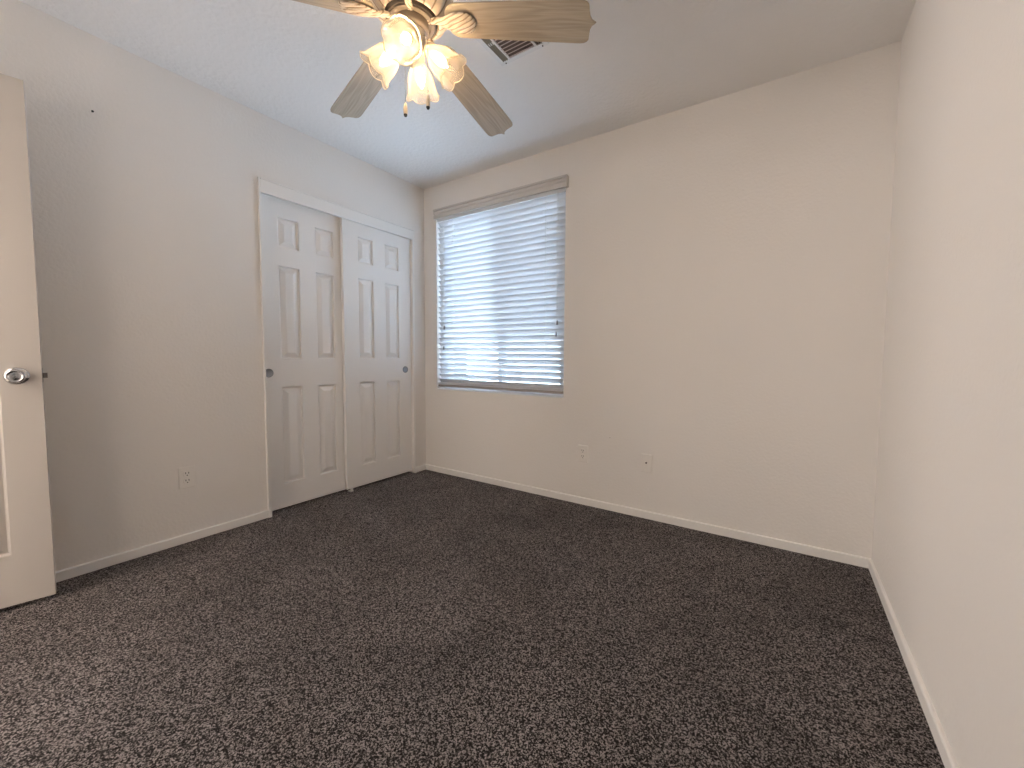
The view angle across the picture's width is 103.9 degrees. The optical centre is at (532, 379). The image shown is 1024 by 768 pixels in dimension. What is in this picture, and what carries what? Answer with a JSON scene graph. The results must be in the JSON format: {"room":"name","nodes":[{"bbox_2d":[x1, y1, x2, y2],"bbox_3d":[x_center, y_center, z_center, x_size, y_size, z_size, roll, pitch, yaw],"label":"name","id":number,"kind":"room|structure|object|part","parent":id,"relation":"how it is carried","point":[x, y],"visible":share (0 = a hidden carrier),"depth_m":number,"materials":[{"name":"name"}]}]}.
{"room":"empty bedroom","nodes":[
{"label":"empty bedroom","id":0,"kind":"room"},
{"bbox_2d":[0,0,425,571],"bbox_3d":[-1.822,-0.354,2.246,0.115,2.440,3.080,3,4,32],"label":"wall","id":1,"kind":"structure","parent":0,"point":[145,202],"depth_m":1.99,"materials":[{"name":"white paint"}]},
{"bbox_2d":[55,509,271,582],"bbox_3d":[-2.076,0.866,1.805,0.018,0.050,1.655,3,4,32],"label":"baseboard","id":2,"kind":"structure","parent":1,"relation":"attached to","point":[91,566],"depth_m":2.04,"materials":[{"name":"white paint"}]},
{"bbox_2d":[178,465,195,489],"bbox_3d":[-1.851,0.521,2.144,0.010,0.115,0.071,3,4,32],"label":"wall outlet","id":3,"kind":"object","parent":1,"relation":"attached to","point":[186,475],"visible":1,"depth_m":2.14,"materials":[{"name":"white plastic"}]},
{"bbox_2d":[183,478,190,483],"bbox_3d":[-1.848,0.541,2.143,0.002,0.028,0.034,3,4,32],"label":"receptacle","id":4,"kind":"object","parent":3,"relation":"attached to","point":[185,480],"depth_m":2.14,"materials":[{"name":"white plastic"}]},
{"bbox_2d":[183,471,190,476],"bbox_3d":[-1.848,0.502,2.141,0.002,0.028,0.034,3,4,32],"label":"receptacle","id":5,"kind":"object","parent":3,"relation":"attached to","point":[185,473],"depth_m":2.14,"materials":[{"name":"white plastic"}]},
{"bbox_2d":[257,177,269,510],"bbox_3d":[-1.683,-0.177,2.465,0.128,2.062,0.011,3,4,32],"label":"trim","id":6,"kind":"structure","parent":1,"relation":"attached to","point":[258,178],"depth_m":2.43,"materials":[{"name":"white paint"}]},
{"bbox_2d":[261,193,344,510],"bbox_3d":[-1.530,-0.163,2.734,0.034,1.982,0.602,3,4,32],"label":"door","id":7,"kind":"structure","parent":1,"relation":"in","point":[301,244],"depth_m":2.69,"materials":[{"name":"white paint"}]},
{"bbox_3d":[-1.659,-0.043,2.514,0.007,0.055,0.055,3,4,32],"label":"finger pull","id":8,"kind":"part","parent":7,"relation":"part of","materials":[{"name":"silver metal"}]},
{"bbox_2d":[260,177,414,239],"bbox_3d":[-1.311,-1.187,2.873,0.021,0.083,1.165,3,4,32],"label":"trim","id":9,"kind":"structure","parent":1,"relation":"attached to","point":[268,187],"depth_m":2.74,"materials":[{"name":"white paint"}]},
{"bbox_2d":[340,218,411,489],"bbox_3d":[-1.213,-0.192,3.164,0.034,1.982,0.602,3,4,32],"label":"door","id":10,"kind":"structure","parent":1,"relation":"in","point":[375,263],"depth_m":3.12,"materials":[{"name":"white paint"}]},
{"bbox_2d":[409,235,415,471],"bbox_3d":[-1.063,-0.212,3.441,0.128,2.030,0.020,3,4,32],"label":"trim","id":11,"kind":"structure","parent":1,"relation":"attached to","point":[412,283],"depth_m":3.40,"materials":[{"name":"white paint"}]},
{"bbox_2d":[413,464,425,472],"bbox_3d":[-0.991,0.775,3.511,0.018,0.051,0.132,3,4,32],"label":"baseboard","id":12,"kind":"structure","parent":1,"relation":"attached to","point":[422,467],"depth_m":3.50,"materials":[{"name":"white paint"}]},
{"bbox_2d":[19,0,915,188],"bbox_3d":[-1.287,-1.533,0.692,4.063,0.100,5.300,3,4,32],"label":"ceiling","id":13,"kind":"structure","parent":0,"point":[288,62],"depth_m":1.94,"materials":[{"name":"white paint"}]},
{"bbox_2d":[293,0,595,135],"bbox_3d":[-0.425,-1.239,1.460,1.222,0.562,1.206,3,4,32],"label":"ceiling fan","id":14,"kind":"object","parent":13,"relation":"hanging from","point":[415,24],"visible":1,"depth_m":1.39,"materials":[{"name":"beige wood"}]},
{"bbox_3d":[-0.770,-1.217,1.239,0.521,0.006,0.140,-9,19,-27],"label":"blade","id":15,"kind":"part","parent":14,"relation":"part of","materials":[{"name":"beige wood"}]},
{"bbox_3d":[-0.705,-1.242,1.687,0.521,0.006,0.140,-6,10,44],"label":"blade","id":16,"kind":"part","parent":14,"relation":"part of","materials":[{"name":"beige wood"}]},
{"bbox_3d":[-0.525,-1.135,1.422,0.117,0.128,0.123,-42,4,1],"label":"lamp shade","id":17,"kind":"part","parent":14,"relation":"part of","materials":[{"name":"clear glass"}]},
{"bbox_3d":[-0.518,-1.140,1.422,0.075,0.034,0.034,-42,4,1],"label":"bulb","id":18,"kind":"part","parent":14,"relation":"part of","materials":[{"name":"white glass"}]},
{"bbox_2d":[391,41,399,55],"bbox_3d":[-0.481,-1.173,1.421,0.032,0.047,0.047,-42,4,1],"label":"bulb","id":19,"kind":"object","parent":14,"relation":"attached to","point":[395,51],"depth_m":1.41,"materials":[{"name":"white glass"}]},
{"bbox_3d":[-0.422,-1.128,1.325,0.123,0.128,0.117,0,45,-2],"label":"lamp shade","id":20,"kind":"part","parent":14,"relation":"part of","materials":[{"name":"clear glass"}]},
{"bbox_3d":[-0.422,-1.134,1.331,0.034,0.034,0.075,0,45,-2],"label":"bulb","id":21,"kind":"part","parent":14,"relation":"part of","materials":[{"name":"white glass"}]},
{"bbox_2d":[402,28,415,45],"bbox_3d":[-0.423,-1.170,1.366,0.047,0.047,0.032,0,45,-2],"label":"bulb","id":22,"kind":"object","parent":14,"relation":"attached to","point":[411,31],"depth_m":1.36,"materials":[{"name":"white glass"}]},
{"bbox_3d":[-0.427,-1.145,1.518,0.034,0.034,0.075,0,-39,-2],"label":"bulb","id":23,"kind":"part","parent":14,"relation":"part of","materials":[{"name":"white glass"}]},
{"bbox_3d":[-0.427,-1.140,1.525,0.123,0.128,0.117,0,-39,-2],"label":"lamp shade","id":24,"kind":"part","parent":14,"relation":"part of","materials":[{"name":"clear glass"}]},
{"bbox_2d":[424,42,434,57],"bbox_3d":[-0.367,-1.173,1.424,0.032,0.047,0.047,42,1,-3],"label":"bulb","id":25,"kind":"object","parent":14,"relation":"attached to","point":[429,48],"depth_m":1.41,"materials":[{"name":"white glass"}]},
{"bbox_3d":[-0.331,-1.139,1.427,0.075,0.034,0.034,42,1,-3],"label":"bulb","id":26,"kind":"part","parent":14,"relation":"part of","materials":[{"name":"white glass"}]},
{"bbox_3d":[-0.325,-1.133,1.428,0.117,0.128,0.123,42,1,-3],"label":"lamp shade","id":27,"kind":"part","parent":14,"relation":"part of","materials":[{"name":"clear glass"}]},
{"bbox_3d":[-0.257,-1.243,1.763,0.140,0.006,0.522,-11,-9,25],"label":"blade","id":28,"kind":"part","parent":14,"relation":"part of","materials":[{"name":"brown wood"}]},
{"bbox_3d":[-0.047,-1.219,1.362,0.521,0.006,0.140,8,-8,8],"label":"blade","id":29,"kind":"part","parent":14,"relation":"part of","materials":[{"name":"beige wood"}]},
{"bbox_2d":[476,0,548,65],"bbox_3d":[-0.113,-1.532,1.783,0.267,0.009,0.277,3,4,32],"label":"ceiling vent","id":30,"kind":"object","parent":13,"relation":"in","point":[504,52],"visible":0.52,"depth_m":1.85,"materials":[{"name":"white metal"}]},
{"bbox_2d":[0,470,944,767],"bbox_3d":[-1.306,1.003,0.839,4.063,0.100,5.300,3,4,32],"label":"floor","id":31,"kind":"structure","parent":0,"point":[425,618],"depth_m":1.37,"materials":[{"name":"carpet"}]},
{"bbox_2d":[424,40,901,558],"bbox_3d":[0.108,-0.379,2.927,4.013,2.440,0.140,3,4,32],"label":"wall","id":32,"kind":"structure","parent":0,"point":[727,256],"depth_m":2.24,"materials":[{"name":"white paint"}]},
{"bbox_2d":[437,213,565,397],"bbox_3d":[-0.266,-0.619,3.148,1.231,1.444,0.142,3,4,32],"label":"window","id":33,"kind":"structure","parent":32,"relation":"in","point":[444,388],"depth_m":3.16,"materials":[{"name":"white plastic"}]},
{"bbox_3d":[-0.472,-0.638,3.341,0.537,1.294,0.004,3,4,32],"label":"pane","id":34,"kind":"part","parent":33,"relation":"part of","materials":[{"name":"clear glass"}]},
{"bbox_3d":[-0.271,0.096,3.190,1.231,0.012,0.142,3,4,32],"label":"sill","id":35,"kind":"part","parent":33,"relation":"part of","materials":[{"name":"white plastic"}]},
{"bbox_2d":[433,174,568,393],"bbox_3d":[-0.290,-0.662,3.089,1.257,1.480,0.084,3,4,32],"label":"window blind","id":36,"kind":"object","parent":33,"relation":"attached to","point":[502,254],"visible":0.99,"depth_m":3.04,"materials":[{"name":"grey plastic"}]},
{"bbox_3d":[-0.750,-0.806,3.350,0.002,1.042,0.002,-3,4,-43],"label":"tilt cord","id":37,"kind":"part","parent":36,"relation":"part of","materials":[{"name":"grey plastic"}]},
{"bbox_3d":[-0.292,0.068,3.146,1.208,0.016,0.050,3,4,32],"label":"rail","id":38,"kind":"part","parent":36,"relation":"part of","materials":[{"name":"grey plastic"}]},
{"bbox_3d":[0.164,-0.809,2.769,0.002,0.954,0.002,0,3,-13],"label":"lift cord","id":39,"kind":"part","parent":36,"relation":"part of","materials":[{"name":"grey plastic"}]},
{"bbox_3d":[0.171,-0.849,2.762,0.002,0.874,0.002,0,3,-13],"label":"lift cord","id":40,"kind":"part","parent":36,"relation":"part of","materials":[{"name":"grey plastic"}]},
{"bbox_2d":[578,445,587,462],"bbox_3d":[0.341,0.504,2.737,0.071,0.115,0.010,3,4,32],"label":"wall outlet","id":41,"kind":"object","parent":32,"relation":"attached to","point":[582,449],"visible":1,"depth_m":2.73,"materials":[{"name":"white plastic"}]},
{"bbox_2d":[641,453,652,472],"bbox_3d":[0.708,0.522,2.502,0.071,0.115,0.014,3,4,32],"label":"cable plate","id":42,"kind":"object","parent":32,"relation":"attached to","point":[646,459],"visible":1,"depth_m":2.50,"materials":[{"name":"white plastic"}]},
{"bbox_2d":[426,464,871,567],"bbox_3d":[0.337,0.831,2.755,3.073,0.047,0.012,3,4,32],"label":"baseboard","id":43,"kind":"structure","parent":32,"relation":"attached to","point":[837,556],"depth_m":2.40,"materials":[{"name":"white paint"}]},
{"bbox_2d":[872,0,1023,767],"bbox_3d":[0.880,-0.235,0.534,0.140,2.440,3.080,3,4,32],"label":"wall","id":44,"kind":"structure","parent":0,"point":[948,545],"depth_m":1.04,"materials":[{"name":"white paint"}]},
{"bbox_2d":[868,559,958,767],"bbox_3d":[0.836,0.954,0.689,0.012,0.047,2.948,3,4,32],"label":"baseboard","id":45,"kind":"structure","parent":44,"relation":"attached to","point":[948,758],"depth_m":1.22,"materials":[{"name":"white paint"}]},
{"bbox_3d":[-1.270,-0.229,0.146,3.073,2.440,0.120,3,4,32],"label":"wall","id":46,"kind":"structure","parent":0,"visible":0},
{"bbox_2d":[0,73,56,608],"bbox_3d":[-2.231,-0.119,1.326,0.138,2.030,0.787,4,5,44],"label":"door","id":47,"kind":"structure","parent":46,"relation":"in","point":[27,560],"depth_m":1.56,"materials":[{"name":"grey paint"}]},
{"bbox_3d":[-1.982,-0.014,1.535,0.054,0.066,0.066,4,5,44],"label":"knob","id":48,"kind":"part","parent":47,"relation":"part of","materials":[{"name":"silver metal"}]}
]}

